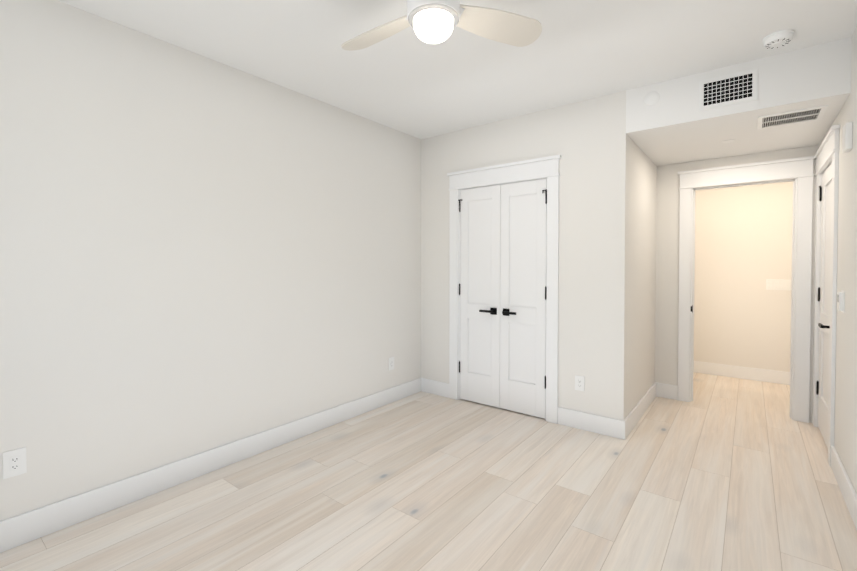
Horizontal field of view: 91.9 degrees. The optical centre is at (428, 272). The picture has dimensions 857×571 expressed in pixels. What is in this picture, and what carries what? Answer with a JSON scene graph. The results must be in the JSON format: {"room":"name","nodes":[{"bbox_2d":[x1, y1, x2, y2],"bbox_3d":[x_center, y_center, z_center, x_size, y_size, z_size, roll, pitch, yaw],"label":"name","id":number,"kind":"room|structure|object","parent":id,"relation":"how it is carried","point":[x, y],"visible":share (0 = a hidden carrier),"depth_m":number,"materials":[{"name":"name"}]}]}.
{"room":"empty bedroom","nodes":[
{"label":"empty bedroom","id":0,"kind":"room"},
{"bbox_2d":[0,0,420,520],"bbox_3d":[-0.920,-0.049,3.295,0.120,2.600,5.440,1,1,38],"label":"wall","id":1,"kind":"structure","parent":0,"point":[199,253],"depth_m":2.44,"materials":[{"name":"paint"}]},
{"bbox_2d":[2,447,26,478],"bbox_3d":[-1.917,0.884,1.920,0.008,0.122,0.078,1,1,38],"label":"electrical outlet","id":2,"kind":"object","parent":1,"relation":"attached to","point":[15,462],"visible":1,"depth_m":1.92,"materials":[{"name":"white plastic"}]},
{"bbox_2d":[0,378,419,552],"bbox_3d":[-1.264,1.190,2.760,0.018,0.140,3.900,1,1,38],"label":"baseboard","id":3,"kind":"structure","parent":1,"relation":"attached to","point":[23,528],"depth_m":2.43,"materials":[{"name":"paint"}]},
{"bbox_2d":[388,357,393,369],"bbox_3d":[-0.352,0.870,3.939,0.008,0.118,0.074,1,1,38],"label":"electrical outlet","id":4,"kind":"object","parent":1,"relation":"attached to","point":[391,363],"visible":1,"depth_m":3.93,"materials":[{"name":"white plastic"}]},
{"bbox_2d":[0,372,856,570],"bbox_3d":[1.305,1.295,2.434,4.720,0.060,6.770,1,1,38],"label":"floor","id":5,"kind":"structure","parent":0,"point":[720,473],"depth_m":2.28,"materials":[{"name":"white wood"}]},
{"bbox_2d":[58,0,856,138],"bbox_3d":[0.897,-1.385,1.863,4.720,0.120,5.440,1,1,38],"label":"ceiling","id":6,"kind":"structure","parent":0,"point":[408,81],"depth_m":2.46,"materials":[{"name":"paint"}]},
{"bbox_2d":[341,0,541,50],"bbox_3d":[-0.068,-1.155,1.824,0.863,0.340,0.974,1,1,38],"label":"fan","id":7,"kind":"object","parent":6,"relation":"hanging from","point":[433,21],"visible":1,"depth_m":1.83,"materials":[{"name":"white plastic"}]},
{"bbox_2d":[762,29,793,48],"bbox_3d":[1.977,-1.310,2.343,0.140,0.047,0.140,1,1,38],"label":"smoke detector","id":8,"kind":"object","parent":6,"relation":"attached to","point":[780,38],"visible":1,"depth_m":2.31,"materials":[{"name":"white plastic"}]},
{"bbox_2d":[421,91,629,420],"bbox_3d":[0.731,-0.057,3.736,1.950,2.600,0.120,1,1,38],"label":"wall","id":9,"kind":"structure","parent":0,"point":[587,140],"depth_m":3.31,"materials":[{"name":"paint"}]},
{"bbox_2d":[420,378,448,397],"bbox_3d":[0.077,1.166,4.178,0.340,0.140,0.015,1,1,38],"label":"baseboard","id":10,"kind":"structure","parent":9,"relation":"attached to","point":[439,388],"depth_m":4.18,"materials":[{"name":"paint"}]},
{"bbox_2d":[458,185,500,407],"bbox_3d":[0.455,0.221,3.868,0.459,2.017,0.095,1,1,38],"label":"closet door","id":11,"kind":"structure","parent":9,"relation":"in","point":[479,294],"depth_m":3.87,"materials":[{"name":"paint"}]},
{"bbox_2d":[447,155,560,423],"bbox_3d":[0.679,0.217,3.780,0.900,2.050,0.120,1,1,38],"label":"door frame","id":12,"kind":"structure","parent":9,"relation":"attached to","point":[459,279],"depth_m":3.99,"materials":[{"name":"paint"}]},
{"bbox_2d":[500,179,546,418],"bbox_3d":[0.820,0.225,3.585,0.459,2.017,0.095,1,1,38],"label":"closet door","id":13,"kind":"structure","parent":9,"relation":"in","point":[523,287],"depth_m":3.60,"materials":[{"name":"paint"}]},
{"bbox_2d":[575,375,584,390],"bbox_3d":[1.205,0.886,3.303,0.074,0.118,0.008,1,1,38],"label":"outlet","id":14,"kind":"object","parent":9,"relation":"attached to","point":[579,383],"visible":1,"depth_m":3.30,"materials":[{"name":"white plastic"}]},
{"bbox_2d":[558,407,619,438],"bbox_3d":[1.262,1.181,3.259,0.500,0.140,0.015,1,1,38],"label":"baseboard","id":15,"kind":"structure","parent":9,"relation":"attached to","point":[607,426],"depth_m":3.25,"materials":[{"name":"paint"}]},
{"bbox_2d":[627,138,656,415],"bbox_3d":[1.852,-0.056,3.689,0.120,2.600,1.180,1,1,38],"label":"wall","id":16,"kind":"structure","parent":0,"point":[642,265],"depth_m":3.56,"materials":[{"name":"paint"}]},
{"bbox_2d":[620,382,659,439],"bbox_3d":[1.865,1.175,3.614,0.018,0.140,1.315,1,1,38],"label":"baseboard","id":17,"kind":"structure","parent":16,"relation":"attached to","point":[626,426],"depth_m":3.46,"materials":[{"name":"paint"}]},
{"bbox_2d":[655,145,819,422],"bbox_3d":[1.994,-0.068,4.402,3.130,2.600,0.120,1,1,38],"label":"wall","id":18,"kind":"structure","parent":0,"point":[667,271],"depth_m":4.03,"materials":[{"name":"paint"}]},
{"bbox_2d":[626,37,851,165],"bbox_3d":[2.329,-1.191,3.224,1.180,0.315,1.300,1,1,38],"label":"ceiling soffit","id":19,"kind":"structure","parent":0,"point":[673,125],"depth_m":2.85,"materials":[{"name":"paint"}]},
{"bbox_2d":[644,91,659,105],"bbox_3d":[1.597,-1.244,2.965,0.100,0.100,0.005,1,1,38],"label":"cover","id":20,"kind":"object","parent":19,"relation":"attached to","point":[651,98],"visible":1,"depth_m":2.96,"materials":[{"name":"white plastic"}]},
{"bbox_2d":[699,68,757,110],"bbox_3d":[1.944,-1.184,2.695,0.310,0.200,0.008,1,1,38],"label":"air vent","id":21,"kind":"object","parent":19,"relation":"attached to","point":[730,89],"visible":1,"depth_m":2.69,"materials":[{"name":"white plastic"}]},
{"bbox_2d":[757,105,827,129],"bbox_3d":[2.400,-1.021,2.752,0.335,0.008,0.300,1,1,38],"label":"air vent","id":22,"kind":"object","parent":19,"relation":"attached to","point":[794,117],"visible":1,"depth_m":2.74,"materials":[{"name":"white plastic"}]},
{"bbox_2d":[694,181,792,371],"bbox_3d":[3.745,0.002,4.728,3.700,2.450,0.120,1,1,38],"label":"wall","id":23,"kind":"structure","parent":0,"point":[743,253],"depth_m":4.75,"materials":[{"name":"paint"}]},
{"bbox_2d":[693,361,789,384],"bbox_3d":[3.704,1.157,4.694,3.500,0.140,0.015,1,1,38],"label":"baseboard","id":24,"kind":"structure","parent":23,"relation":"attached to","point":[763,375],"depth_m":4.75,"materials":[{"name":"paint"}]},
{"bbox_2d":[766,279,791,289],"bbox_3d":[3.857,0.137,4.561,0.210,0.115,0.011,1,1,38],"label":"light switch","id":25,"kind":"object","parent":23,"relation":"attached to","point":[777,284],"visible":0.88,"depth_m":4.56,"materials":[{"name":"white plastic"}]},
{"bbox_2d":[820,26,856,493],"bbox_3d":[1.648,-0.016,1.304,0.120,2.600,5.440,1,1,38],"label":"wall","id":26,"kind":"structure","parent":0,"point":[845,436],"depth_m":2.35,"materials":[{"name":"paint"}]},
{"bbox_2d":[816,162,831,447],"bbox_3d":[2.909,0.234,3.046,0.095,2.017,0.750,1,1,38],"label":"hall door","id":27,"kind":"structure","parent":26,"relation":"in","point":[822,384],"depth_m":3.15,"materials":[{"name":"paint"}]},
{"bbox_2d":[837,290,844,312],"bbox_3d":[2.461,0.175,2.474,0.024,0.130,0.090,1,1,38],"label":"light switch","id":28,"kind":"object","parent":26,"relation":"attached to","point":[841,301],"visible":1,"depth_m":2.45,"materials":[{"name":"white plastic"}]},
{"bbox_2d":[831,446,856,529],"bbox_3d":[1.305,1.220,0.996,0.018,0.140,4.260,1,1,38],"label":"baseboard","id":29,"kind":"structure","parent":26,"relation":"attached to","point":[849,495],"depth_m":2.30,"materials":[{"name":"paint"}]},
{"bbox_2d":[842,122,852,152],"bbox_3d":[2.361,-0.758,2.333,0.030,0.150,0.100,1,1,38],"label":"box","id":30,"kind":"object","parent":26,"relation":"attached to","point":[847,140],"visible":1,"depth_m":2.30,"materials":[{"name":"white plastic"}]}
]}

